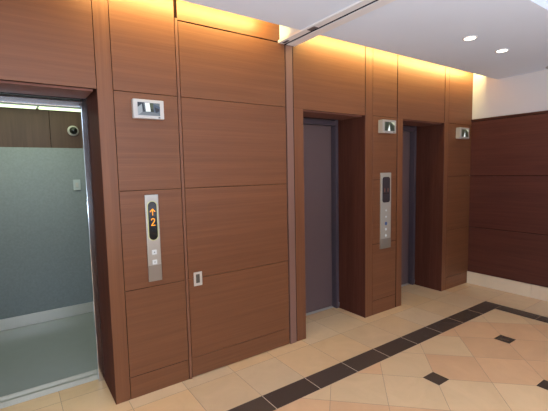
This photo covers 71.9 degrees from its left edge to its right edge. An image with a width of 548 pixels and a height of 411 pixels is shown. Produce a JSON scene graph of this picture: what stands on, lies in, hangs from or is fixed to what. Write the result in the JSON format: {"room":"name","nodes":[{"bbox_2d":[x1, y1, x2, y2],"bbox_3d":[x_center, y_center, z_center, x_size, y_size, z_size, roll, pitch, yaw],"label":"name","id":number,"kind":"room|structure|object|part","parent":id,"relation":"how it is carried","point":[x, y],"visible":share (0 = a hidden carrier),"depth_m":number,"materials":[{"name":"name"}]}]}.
{"room":"lobby","nodes":[
{"label":"lobby","id":0,"kind":"room"},
{"bbox_2d":[0,0,472,403],"bbox_3d":[-1.517,-0.060,3.449,8.792,3.280,2.120,-5,6,-35],"label":"wall","id":1,"kind":"structure","parent":0,"point":[125,49],"depth_m":2.69,"materials":[{"name":"brown wood"}]},
{"bbox_2d":[0,93,96,400],"bbox_3d":[-2.172,0.196,3.298,1.490,2.345,1.528,-5,6,-35],"label":"car","id":2,"kind":"object","parent":1,"relation":"in","point":[47,339],"visible":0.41,"depth_m":3.91,"materials":[{"name":"grey metal"}]},
{"bbox_3d":[-2.366,-0.954,3.437,0.378,0.013,0.785,-5,6,-35],"label":"light panel","id":3,"kind":"part","parent":2,"relation":"part of","materials":[{"name":"white plastic"}]},
{"bbox_3d":[-2.565,1.199,3.985,1.410,0.116,0.019,-5,6,-35],"label":"kick plate","id":4,"kind":"part","parent":2,"relation":"part of","materials":[{"name":"beige metal"}]},
{"bbox_3d":[-1.720,1.371,2.808,0.815,0.056,0.061,-5,6,-35],"label":"car sill","id":5,"kind":"part","parent":2,"relation":"part of","materials":[{"name":"silver metal"}]},
{"bbox_3d":[-2.020,-0.984,3.677,0.417,0.013,0.785,-5,6,-35],"label":"light panel","id":6,"kind":"part","parent":2,"relation":"part of","materials":[{"name":"white plastic"}]},
{"bbox_2d":[67,126,78,135],"bbox_3d":[-2.163,-0.808,4.078,0.112,0.112,0.078,-5,6,-35],"label":"security camera","id":7,"kind":"object","parent":2,"relation":"attached to","point":[72,130],"visible":1,"depth_m":4.07,"materials":[{"name":"grey plastic"}]},
{"bbox_2d":[73,180,80,189],"bbox_3d":[-2.160,-0.225,4.144,0.072,0.116,0.018,-5,6,-35],"label":"switch plate","id":8,"kind":"object","parent":2,"relation":"attached to","point":[76,183],"visible":1,"depth_m":4.14,"materials":[{"name":"grey plastic"}]},
{"bbox_2d":[0,80,116,408],"bbox_3d":[-1.621,-0.051,2.440,1.855,2.950,0.582,-5,6,-35],"label":"door frame","id":9,"kind":"structure","parent":1,"relation":"in","point":[89,116],"depth_m":2.66,"materials":[{"name":"brown wood"}]},
{"bbox_3d":[-1.677,1.376,2.737,0.807,0.056,0.097,-5,6,-35],"label":"sill","id":10,"kind":"part","parent":9,"relation":"part of","materials":[{"name":"silver metal"}]},
{"bbox_2d":[131,98,163,119],"bbox_3d":[-0.849,-0.647,2.550,0.206,0.126,0.043,-5,6,-35],"label":"monitor","id":11,"kind":"object","parent":1,"relation":"attached to","point":[141,108],"visible":1,"depth_m":2.53,"materials":[{"name":"grey plastic"}]},
{"bbox_2d":[144,194,161,281],"bbox_3d":[-0.841,0.229,2.638,0.093,0.608,0.017,-5,6,-35],"label":"panel","id":12,"kind":"object","parent":1,"relation":"attached to","point":[151,201],"visible":1,"depth_m":2.63,"materials":[{"name":"silver metal"}]},
{"bbox_3d":[-0.834,0.474,2.658,0.093,0.113,0.004,-5,6,-35],"label":"plate","id":13,"kind":"part","parent":12,"relation":"part of","materials":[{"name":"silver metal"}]},
{"bbox_2d":[174,18,296,378],"bbox_3d":[-0.257,-0.031,3.067,1.034,2.640,0.060,-5,6,-35],"label":"door","id":14,"kind":"structure","parent":1,"relation":"in","point":[235,91],"depth_m":3.00,"materials":[{"name":"brown wood"}]},
{"bbox_3d":[-0.666,0.005,2.769,0.019,2.640,0.034,-5,6,-35],"label":"frame","id":15,"kind":"part","parent":14,"relation":"part of","materials":[{"name":"brown wood"}]},
{"bbox_3d":[-0.574,0.553,2.857,0.066,0.104,0.005,-5,6,-35],"label":"handle","id":16,"kind":"part","parent":14,"relation":"part of","materials":[{"name":"beige"}]},
{"bbox_2d":[303,110,364,317],"bbox_3d":[0.434,-0.223,3.866,1.405,2.950,0.582,-5,6,-35],"label":"door","id":17,"kind":"structure","parent":1,"relation":"in","point":[334,149],"depth_m":4.11,"materials":[{"name":"grey metal"}]},
{"bbox_3d":[0.335,0.129,4.051,0.765,2.102,0.030,-5,6,-35],"label":"panel","id":18,"kind":"part","parent":17,"relation":"part of","materials":[{"name":"paint"}]},
{"bbox_3d":[0.357,1.205,4.149,0.807,0.056,0.097,-5,6,-35],"label":"sill","id":19,"kind":"part","parent":17,"relation":"part of","materials":[{"name":"silver metal"}]},
{"bbox_3d":[0.368,0.132,4.003,0.805,2.120,0.072,-5,6,-35],"label":"frame","id":20,"kind":"part","parent":17,"relation":"part of","materials":[{"name":"grey paint"}]},
{"bbox_2d":[380,173,390,248],"bbox_3d":[1.196,0.057,4.050,0.166,0.812,0.019,-5,6,-35],"label":"panel","id":21,"kind":"object","parent":1,"relation":"attached to","point":[385,178],"visible":1,"depth_m":4.04,"materials":[{"name":"silver metal"}]},
{"bbox_3d":[1.205,0.407,4.079,0.166,0.107,0.004,-5,6,-35],"label":"plate","id":22,"kind":"part","parent":21,"relation":"part of","materials":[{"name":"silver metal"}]},
{"bbox_2d":[378,119,395,133],"bbox_3d":[1.183,-0.822,3.948,0.215,0.135,0.063,-5,6,-35],"label":"monitor","id":23,"kind":"object","parent":1,"relation":"attached to","point":[384,126],"visible":1,"depth_m":3.91,"materials":[{"name":"silver plastic"}]},
{"bbox_2d":[401,120,443,290],"bbox_3d":[1.589,-0.321,4.667,1.406,2.950,0.582,-5,6,-35],"label":"door frame","id":24,"kind":"structure","parent":1,"relation":"in","point":[423,158],"depth_m":4.90,"materials":[{"name":"brown wood"}]},
{"bbox_3d":[1.490,0.032,4.853,0.766,2.102,0.030,-5,6,-35],"label":"panel","id":25,"kind":"part","parent":24,"relation":"part of","materials":[{"name":"paint"}]},
{"bbox_3d":[1.524,0.035,4.804,0.806,2.120,0.072,-5,6,-35],"label":"frame","id":26,"kind":"part","parent":24,"relation":"part of","materials":[{"name":"grey paint"}]},
{"bbox_2d":[456,127,468,138],"bbox_3d":[2.388,-0.913,4.785,0.215,0.138,0.063,-5,6,-35],"label":"monitor","id":27,"kind":"object","parent":1,"relation":"attached to","point":[461,133],"visible":1,"depth_m":4.74,"materials":[{"name":"silver plastic"}]},
{"bbox_2d":[0,283,547,410],"bbox_3d":[0.750,1.563,0.336,8.742,0.081,6.631,-5,6,-35],"label":"floor","id":28,"kind":"structure","parent":0,"point":[466,346],"depth_m":2.98,"materials":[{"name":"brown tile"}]},
{"bbox_2d":[182,0,547,78],"bbox_3d":[0.794,-1.269,-0.114,8.692,0.379,6.200,-5,6,-35],"label":"ceiling","id":29,"kind":"structure","parent":0,"point":[432,31],"depth_m":2.88,"materials":[{"name":"white paint"}]},
{"bbox_2d":[278,0,394,45],"bbox_3d":[0.530,-1.316,2.576,0.174,0.026,1.489,-5,6,-35],"label":"rail","id":30,"kind":"object","parent":29,"relation":"attached to","point":[362,7],"visible":1,"depth_m":2.70,"materials":[{"name":"white metal"}]},
{"bbox_2d":[462,36,477,40],"bbox_3d":[1.631,-1.390,3.146,0.116,0.010,0.116,-5,6,-35],"label":"recessed light","id":31,"kind":"object","parent":29,"relation":"in","point":[468,38],"visible":1,"depth_m":3.13,"materials":[{"name":"white"}]},
{"bbox_2d":[495,48,508,52],"bbox_3d":[2.113,-1.432,3.503,0.116,0.010,0.116,-5,6,-35],"label":"recessed light","id":32,"kind":"object","parent":29,"relation":"in","point":[505,49],"visible":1,"depth_m":3.49,"materials":[{"name":"white"}]},
{"bbox_2d":[469,69,547,175],"bbox_3d":[4.272,-0.256,2.742,0.120,2.960,6.760,-5,6,-35],"label":"wall","id":33,"kind":"structure","parent":0,"point":[524,93],"depth_m":4.56,"materials":[{"name":"white paint"}]},
{"bbox_2d":[467,271,547,300],"bbox_3d":[4.398,1.162,2.596,0.033,0.158,6.199,-5,6,-35],"label":"baseboard","id":34,"kind":"structure","parent":33,"relation":"attached to","point":[515,287],"depth_m":4.69,"materials":[{"name":"beige stone"}]},
{"bbox_2d":[468,113,547,287],"bbox_3d":[4.382,0.094,2.503,0.019,2.002,6.199,-5,6,-35],"label":"wall panel","id":35,"kind":"object","parent":33,"relation":"attached to","point":[508,237],"depth_m":4.62,"materials":[{"name":"brown wood"}]},
{"bbox_2d":[471,110,547,121],"bbox_3d":[4.357,-0.914,2.408,0.029,0.024,6.199,-5,6,-35],"label":"trim","id":36,"kind":"structure","parent":33,"relation":"attached to","point":[546,111],"depth_m":4.54,"materials":[{"name":"brown wood"}]}
]}

